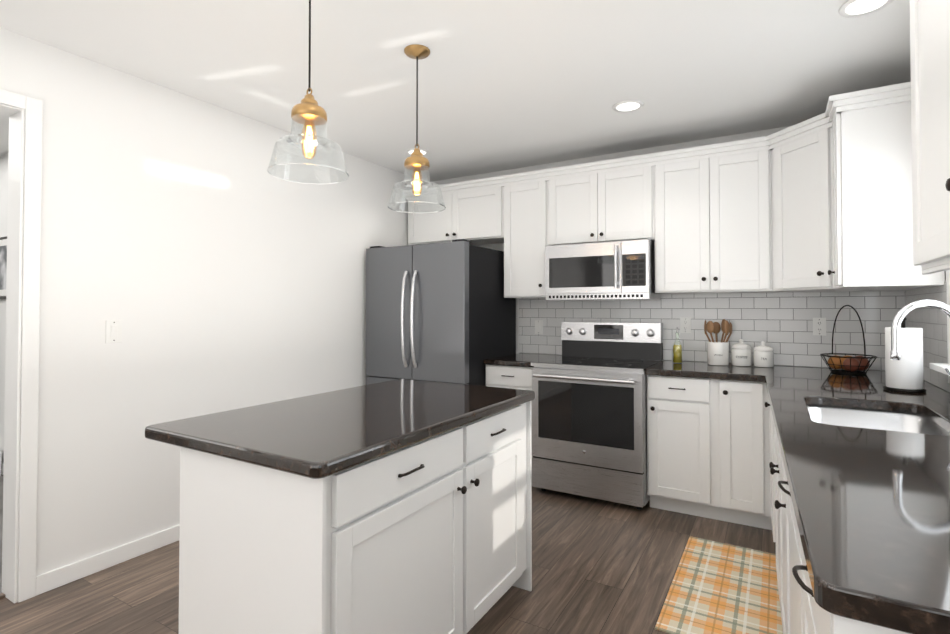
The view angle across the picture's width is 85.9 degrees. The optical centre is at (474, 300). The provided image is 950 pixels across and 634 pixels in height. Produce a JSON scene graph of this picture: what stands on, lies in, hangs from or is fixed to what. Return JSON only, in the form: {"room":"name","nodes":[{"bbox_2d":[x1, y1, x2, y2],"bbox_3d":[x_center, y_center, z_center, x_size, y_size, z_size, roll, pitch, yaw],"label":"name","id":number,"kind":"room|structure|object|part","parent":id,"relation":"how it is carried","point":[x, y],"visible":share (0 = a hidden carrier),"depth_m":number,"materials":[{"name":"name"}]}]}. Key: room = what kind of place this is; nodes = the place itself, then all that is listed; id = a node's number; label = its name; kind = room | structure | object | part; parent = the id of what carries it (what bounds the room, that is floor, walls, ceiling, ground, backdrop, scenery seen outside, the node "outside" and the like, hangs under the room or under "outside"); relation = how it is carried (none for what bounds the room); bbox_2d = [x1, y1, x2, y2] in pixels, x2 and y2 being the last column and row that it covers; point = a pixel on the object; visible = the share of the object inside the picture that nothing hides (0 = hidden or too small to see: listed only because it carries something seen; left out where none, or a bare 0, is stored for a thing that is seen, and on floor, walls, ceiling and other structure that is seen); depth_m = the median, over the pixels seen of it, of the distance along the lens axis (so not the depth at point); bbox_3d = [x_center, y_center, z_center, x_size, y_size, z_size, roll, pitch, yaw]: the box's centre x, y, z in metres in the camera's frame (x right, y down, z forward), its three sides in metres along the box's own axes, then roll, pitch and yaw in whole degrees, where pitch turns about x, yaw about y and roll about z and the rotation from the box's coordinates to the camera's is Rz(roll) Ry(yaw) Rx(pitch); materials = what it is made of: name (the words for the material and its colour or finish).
{"room":"kitchen","nodes":[
{"label":"kitchen","id":0,"kind":"room"},
{"bbox_2d":[0,475,2,592],"bbox_3d":[-4.424,1.346,1.961,3.600,0.062,4.460,-1,-1,31],"label":"floor","id":1,"kind":"structure","parent":0,"point":[1,505],"depth_m":3.04,"materials":[{"name":"brown wood"}]},
{"bbox_2d":[0,153,8,462],"bbox_3d":[-3.270,0.099,3.821,3.480,2.520,0.120,-1,-1,31],"label":"wall","id":2,"kind":"structure","parent":0,"point":[3,192],"depth_m":3.99,"materials":[{"name":"paint"}]},
{"bbox_2d":[0,451,1,475],"bbox_3d":[-4.129,1.157,4.019,0.980,0.388,0.340,-1,-1,31],"label":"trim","id":3,"kind":"structure","parent":2,"relation":"attached to","point":[0,461],"depth_m":3.92,"materials":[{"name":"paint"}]},
{"bbox_2d":[1,463,3,474],"bbox_3d":[-3.291,1.303,3.734,3.450,0.085,0.017,-1,-1,31],"label":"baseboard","id":4,"kind":"structure","parent":2,"relation":"attached to","point":[2,464],"depth_m":3.94,"materials":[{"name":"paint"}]},
{"bbox_2d":[0,236,6,298],"bbox_3d":[-3.668,-0.253,3.978,0.260,0.480,0.023,-1,-1,31],"label":"picture","id":5,"kind":"object","parent":2,"relation":"attached to","point":[3,260],"visible":0.64,"depth_m":3.96,"materials":[{"name":"grey"}]},
{"bbox_2d":[0,27,426,575],"bbox_3d":[-2.204,0.069,2.084,0.120,2.520,6.650,-1,-1,31],"label":"wall","id":6,"kind":"structure","parent":0,"point":[203,254],"depth_m":2.79,"materials":[{"name":"paint"}]},
{"bbox_2d":[0,89,42,602],"bbox_3d":[-2.317,0.202,1.890,0.152,2.248,1.081,-1,-1,31],"label":"door frame","id":7,"kind":"structure","parent":6,"relation":"attached to","point":[24,113],"depth_m":2.29,"materials":[{"name":"paint"}]},
{"bbox_2d":[36,524,179,595],"bbox_3d":[-1.453,1.306,3.206,0.014,0.085,2.097,-1,-1,31],"label":"baseboard","id":8,"kind":"structure","parent":6,"relation":"attached to","point":[63,575],"depth_m":2.53,"materials":[{"name":"paint"}]},
{"bbox_2d":[106,320,121,342],"bbox_3d":[-1.831,0.158,2.588,0.008,0.115,0.072,-1,-1,31],"label":"light switch","id":9,"kind":"object","parent":6,"relation":"attached to","point":[113,331],"visible":1,"depth_m":2.59,"materials":[{"name":"white plastic"}]},
{"bbox_2d":[0,486,775,633],"bbox_3d":[-0.611,1.338,1.123,3.820,0.050,6.890,-1,-1,31],"label":"floor","id":10,"kind":"structure","parent":0,"point":[599,566],"depth_m":2.40,"materials":[{"name":"brown wood"}]},
{"bbox_2d":[179,399,533,633],"bbox_3d":[-0.315,0.891,1.960,0.657,0.873,1.264,-1,-1,31],"label":"kitchen island","id":11,"kind":"object","parent":10,"relation":"on","point":[400,506],"depth_m":1.52,"materials":[{"name":"white wood"}]},
{"bbox_2d":[145,379,534,482],"bbox_3d":[-0.397,0.434,2.017,0.815,0.040,1.320,-1,-1,31],"label":"island countertop","id":12,"kind":"structure","parent":11,"relation":"on","point":[306,437],"depth_m":1.68,"materials":[{"name":"black stone"}]},
{"bbox_2d":[366,239,515,385],"bbox_3d":[-0.282,0.466,4.210,0.935,1.800,0.925,-1,-1,31],"label":"fridge","id":13,"kind":"object","parent":10,"relation":"on","point":[444,312],"visible":0.65,"depth_m":3.86,"materials":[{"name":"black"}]},
{"bbox_2d":[486,365,531,420],"bbox_3d":[0.407,0.926,4.027,0.417,0.873,0.616,-1,-1,31],"label":"base cabinet","id":14,"kind":"object","parent":10,"relation":"on","point":[500,376],"depth_m":3.77,"materials":[{"name":"white wood"}]},
{"bbox_2d":[484,353,561,368],"bbox_3d":[0.402,0.469,4.026,0.417,0.040,0.636,-1,-1,31],"label":"countertop","id":15,"kind":"structure","parent":14,"relation":"on","point":[521,360],"depth_m":3.84,"materials":[{"name":"black stone"}]},
{"bbox_2d":[531,322,662,509],"bbox_3d":[0.881,0.761,3.662,0.772,1.190,0.738,-1,-1,31],"label":"range","id":16,"kind":"object","parent":10,"relation":"on","point":[589,416],"visible":0.94,"depth_m":3.43,"materials":[{"name":"silver metal"}]},
{"bbox_2d":[655,536,782,633],"bbox_3d":[1.168,1.329,2.358,0.460,0.008,0.965,-1,-1,31],"label":"rug","id":17,"kind":"object","parent":10,"relation":"on","point":[719,588],"visible":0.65,"depth_m":2.31,"materials":[{"name":"fabric"}]},
{"bbox_2d":[780,597,947,633],"bbox_3d":[0.883,0.871,0.804,0.650,0.873,0.574,-1,-1,31],"label":"base cabinet","id":18,"kind":"object","parent":10,"relation":"on","point":[797,616],"depth_m":0.71,"materials":[{"name":"white wood"}]},
{"bbox_2d":[531,361,949,633],"bbox_3d":[1.214,0.436,2.094,1.401,0.040,3.141,-1,-1,31],"label":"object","id":19,"kind":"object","parent":18,"relation":"on","point":[857,516],"depth_m":1.54,"materials":[{"name":"black stone"}]},
{"bbox_2d":[673,327,681,362],"bbox_3d":[1.421,0.314,3.582,0.062,0.252,0.062,-1,-1,31],"label":"oil bottle","id":20,"kind":"object","parent":19,"relation":"on","point":[677,353],"visible":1,"depth_m":3.56,"materials":[{"name":"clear glass"}]},
{"bbox_2d":[704,319,731,365],"bbox_3d":[1.652,0.283,3.467,0.175,0.310,0.176,-1,-1,31],"label":"utensil crock","id":21,"kind":"object","parent":19,"relation":"on","point":[717,353],"visible":1,"depth_m":3.42,"materials":[{"name":"white ceramic"}]},
{"bbox_2d":[731,339,751,365],"bbox_3d":[1.788,0.349,3.426,0.120,0.177,0.124,-1,-1,31],"label":"coffee canister","id":22,"kind":"object","parent":19,"relation":"on","point":[741,354],"visible":1,"depth_m":3.38,"materials":[{"name":"white ceramic"}]},
{"bbox_2d":[754,341,773,366],"bbox_3d":[1.901,0.352,3.361,0.116,0.167,0.118,-1,-1,31],"label":"tea canister","id":23,"kind":"object","parent":19,"relation":"on","point":[763,355],"visible":1,"depth_m":3.32,"materials":[{"name":"white ceramic"}]},
{"bbox_2d":[820,305,876,373],"bbox_3d":[2.222,0.229,3.041,0.277,0.402,0.277,-1,-1,31],"label":"fruit basket","id":24,"kind":"object","parent":19,"relation":"on","point":[860,364],"visible":1,"depth_m":2.99,"materials":[{"name":"black metal"}]},
{"bbox_2d":[812,401,947,432],"bbox_3d":[1.459,0.543,1.871,0.424,0.207,0.664,-1,-1,31],"label":"sink","id":25,"kind":"object","parent":19,"relation":"in","point":[876,416],"depth_m":2.12,"materials":[{"name":"white ceramic"}]},
{"bbox_2d":[883,317,926,392],"bbox_3d":[2.001,0.248,2.381,0.156,0.342,0.156,-1,-1,31],"label":"paper towel","id":26,"kind":"object","parent":19,"relation":"on","point":[904,373],"visible":0.9,"depth_m":2.33,"materials":[{"name":"white paper"}]},
{"bbox_2d":[890,300,949,415],"bbox_3d":[1.622,0.204,1.820,0.233,0.412,0.113,-1,-1,31],"label":"faucet","id":27,"kind":"object","parent":19,"relation":"on","point":[900,315],"visible":1,"depth_m":1.82,"materials":[{"name":"silver metal"}]},
{"bbox_2d":[0,0,910,181],"bbox_3d":[-2.161,-1.241,2.081,7.420,0.100,6.890,-1,-1,31],"label":"ceiling","id":28,"kind":"structure","parent":0,"point":[507,84],"depth_m":2.55,"materials":[{"name":"paint"}]},
{"bbox_2d":[267,0,348,183],"bbox_3d":[-0.579,-0.816,1.785,0.273,0.758,0.273,-1,-1,31],"label":"pendant light","id":29,"kind":"object","parent":28,"relation":"hanging from","point":[309,111],"visible":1,"depth_m":1.77,"materials":[{"name":"clear glass"}]},
{"bbox_3d":[-0.579,-0.537,1.780,0.273,0.198,0.273,-1,-1,31],"label":"lamp shade","id":30,"kind":"part","parent":29,"relation":"part of","materials":[{"name":"clear glass"}]},
{"bbox_3d":[-0.579,-0.561,1.780,0.049,0.138,0.049,-1,-1,31],"label":"bulb","id":31,"kind":"part","parent":29,"relation":"part of","materials":[{"name":"clear glass"}]},
{"bbox_2d":[388,44,445,212],"bbox_3d":[-0.275,-0.811,2.418,0.273,0.748,0.273,-1,-1,31],"label":"pendant light","id":32,"kind":"object","parent":28,"relation":"hanging from","point":[416,160],"visible":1,"depth_m":2.40,"materials":[{"name":"clear glass"}]},
{"bbox_3d":[-0.275,-0.536,2.414,0.273,0.198,0.273,-1,-1,31],"label":"lamp shade","id":33,"kind":"part","parent":32,"relation":"part of","materials":[{"name":"clear glass"}]},
{"bbox_3d":[-0.275,-0.560,2.414,0.049,0.138,0.049,-1,-1,31],"label":"bulb","id":34,"kind":"part","parent":32,"relation":"part of","materials":[{"name":"clear glass"}]},
{"bbox_2d":[406,148,428,155],"bbox_3d":[-0.449,-1.154,3.979,0.180,0.008,0.180,-1,-1,31],"label":"recessed light","id":35,"kind":"object","parent":28,"relation":"in","point":[424,152],"visible":0.67,"depth_m":3.95,"materials":[{"name":"paint"}]},
{"bbox_2d":[613,100,643,112],"bbox_3d":[0.923,-1.169,3.077,0.180,0.008,0.180,-1,-1,31],"label":"recessed light","id":36,"kind":"object","parent":28,"relation":"in","point":[628,106],"visible":1,"depth_m":3.07,"materials":[{"name":"paint"}]},
{"bbox_2d":[839,0,892,17],"bbox_3d":[1.568,-1.187,2.046,0.180,0.008,0.180,-1,-1,31],"label":"recessed light","id":37,"kind":"object","parent":28,"relation":"in","point":[852,8],"visible":1,"depth_m":2.06,"materials":[{"name":"paint"}]},
{"bbox_2d":[428,126,884,370],"bbox_3d":[1.109,0.103,4.060,3.820,2.520,0.120,-1,-1,31],"label":"wall","id":38,"kind":"structure","parent":0,"point":[697,143],"depth_m":4.09,"materials":[{"name":"paint"}]},
{"bbox_2d":[403,176,502,244],"bbox_3d":[-0.112,-0.737,4.525,0.978,0.465,0.336,-1,-1,31],"label":"upper cabinet","id":39,"kind":"object","parent":38,"relation":"attached to","point":[473,212],"depth_m":4.35,"materials":[{"name":"white wood"}]},
{"bbox_2d":[499,172,558,297],"bbox_3d":[0.506,-0.498,4.156,0.458,0.955,0.336,-1,-1,31],"label":"upper cabinet","id":40,"kind":"object","parent":38,"relation":"attached to","point":[530,214],"depth_m":4.02,"materials":[{"name":"white wood"}]},
{"bbox_2d":[555,156,638,244],"bbox_3d":[0.982,-0.699,3.879,0.790,0.562,0.336,-1,-1,31],"label":"upper cabinet","id":41,"kind":"object","parent":38,"relation":"attached to","point":[596,203],"depth_m":3.73,"materials":[{"name":"white wood"}]},
{"bbox_2d":[545,240,660,300],"bbox_3d":[0.945,-0.206,3.809,0.758,0.406,0.464,-1,-1,31],"label":"microwave","id":42,"kind":"object","parent":41,"relation":"attached to","point":[621,270],"visible":1,"depth_m":3.63,"materials":[{"name":"silver metal"}]},
{"bbox_2d":[639,138,776,293],"bbox_3d":[1.609,-0.519,3.472,0.841,0.935,0.395,-1,-1,31],"label":"upper cabinet","id":43,"kind":"object","parent":38,"relation":"attached to","point":[697,205],"depth_m":3.38,"materials":[{"name":"white wood"}]},
{"bbox_3d":[0.196,-0.990,2.514,3.660,0.077,2.902,-1,-1,31],"label":"crown","id":44,"kind":"part","parent":43,"relation":"part of","materials":[{"name":"white wood"}]},
{"bbox_2d":[519,291,902,369],"bbox_3d":[1.493,-0.030,3.761,2.580,0.945,0.008,-1,-1,31],"label":"tile backsplash","id":45,"kind":"structure","parent":38,"relation":"attached to","point":[780,324],"depth_m":3.51,"materials":[{"name":"white tile"}]},
{"bbox_2d":[535,320,542,333],"bbox_3d":[0.538,0.227,4.310,0.072,0.115,0.008,-1,-1,31],"label":"light switch","id":46,"kind":"object","parent":45,"relation":"attached to","point":[538,326],"visible":1,"depth_m":4.31,"materials":[{"name":"white plastic"}]},
{"bbox_2d":[680,317,690,332],"bbox_3d":[1.536,0.182,3.723,0.072,0.115,0.007,-1,-1,31],"label":"electrical outlet","id":47,"kind":"object","parent":45,"relation":"attached to","point":[685,324],"visible":1,"depth_m":3.72,"materials":[{"name":"white plastic"}]},
{"bbox_2d":[813,318,825,335],"bbox_3d":[2.235,0.170,3.311,0.072,0.115,0.007,-1,-1,31],"label":"electrical outlet","id":48,"kind":"object","parent":45,"relation":"attached to","point":[819,326],"visible":1,"depth_m":3.31,"materials":[{"name":"white plastic"}]},
{"bbox_2d":[755,117,919,291],"bbox_3d":[2.107,-0.527,3.003,0.767,0.935,0.697,-1,-1,31],"label":"upper cabinet","id":49,"kind":"object","parent":38,"relation":"attached to","point":[786,160],"depth_m":3.05,"materials":[{"name":"white wood"}]},
{"bbox_2d":[815,88,944,291],"bbox_3d":[2.057,-0.534,2.620,0.465,0.935,0.285,-1,-1,31],"label":"upper cabinet","id":50,"kind":"object","parent":38,"relation":"attached to","point":[847,192],"depth_m":2.53,"materials":[{"name":"white wood"}]},
{"bbox_3d":[0.983,0.037,0.205,0.120,2.520,6.650,-1,-1,31],"label":"wall","id":51,"kind":"structure","parent":0,"visible":0},
{"bbox_2d":[903,0,949,275],"bbox_3d":[1.144,-0.563,0.945,0.336,0.935,1.070,-1,-1,31],"label":"upper cabinet","id":52,"kind":"object","parent":51,"relation":"attached to","point":[926,99],"depth_m":1.35,"materials":[{"name":"white wood"}]},
{"bbox_2d":[903,282,949,391],"bbox_3d":[1.819,-0.064,1.751,0.008,0.945,3.140,-1,-1,31],"label":"tile backsplash","id":53,"kind":"structure","parent":51,"relation":"attached to","point":[933,321],"depth_m":2.56,"materials":[{"name":"white tile"}]},
{"bbox_2d":[929,270,949,382],"bbox_3d":[1.887,-0.238,1.812,0.200,1.205,1.160,-1,-1,31],"label":"window","id":54,"kind":"structure","parent":51,"relation":"in","point":[939,367],"depth_m":2.28,"materials":[{"name":"paint"}]}
]}

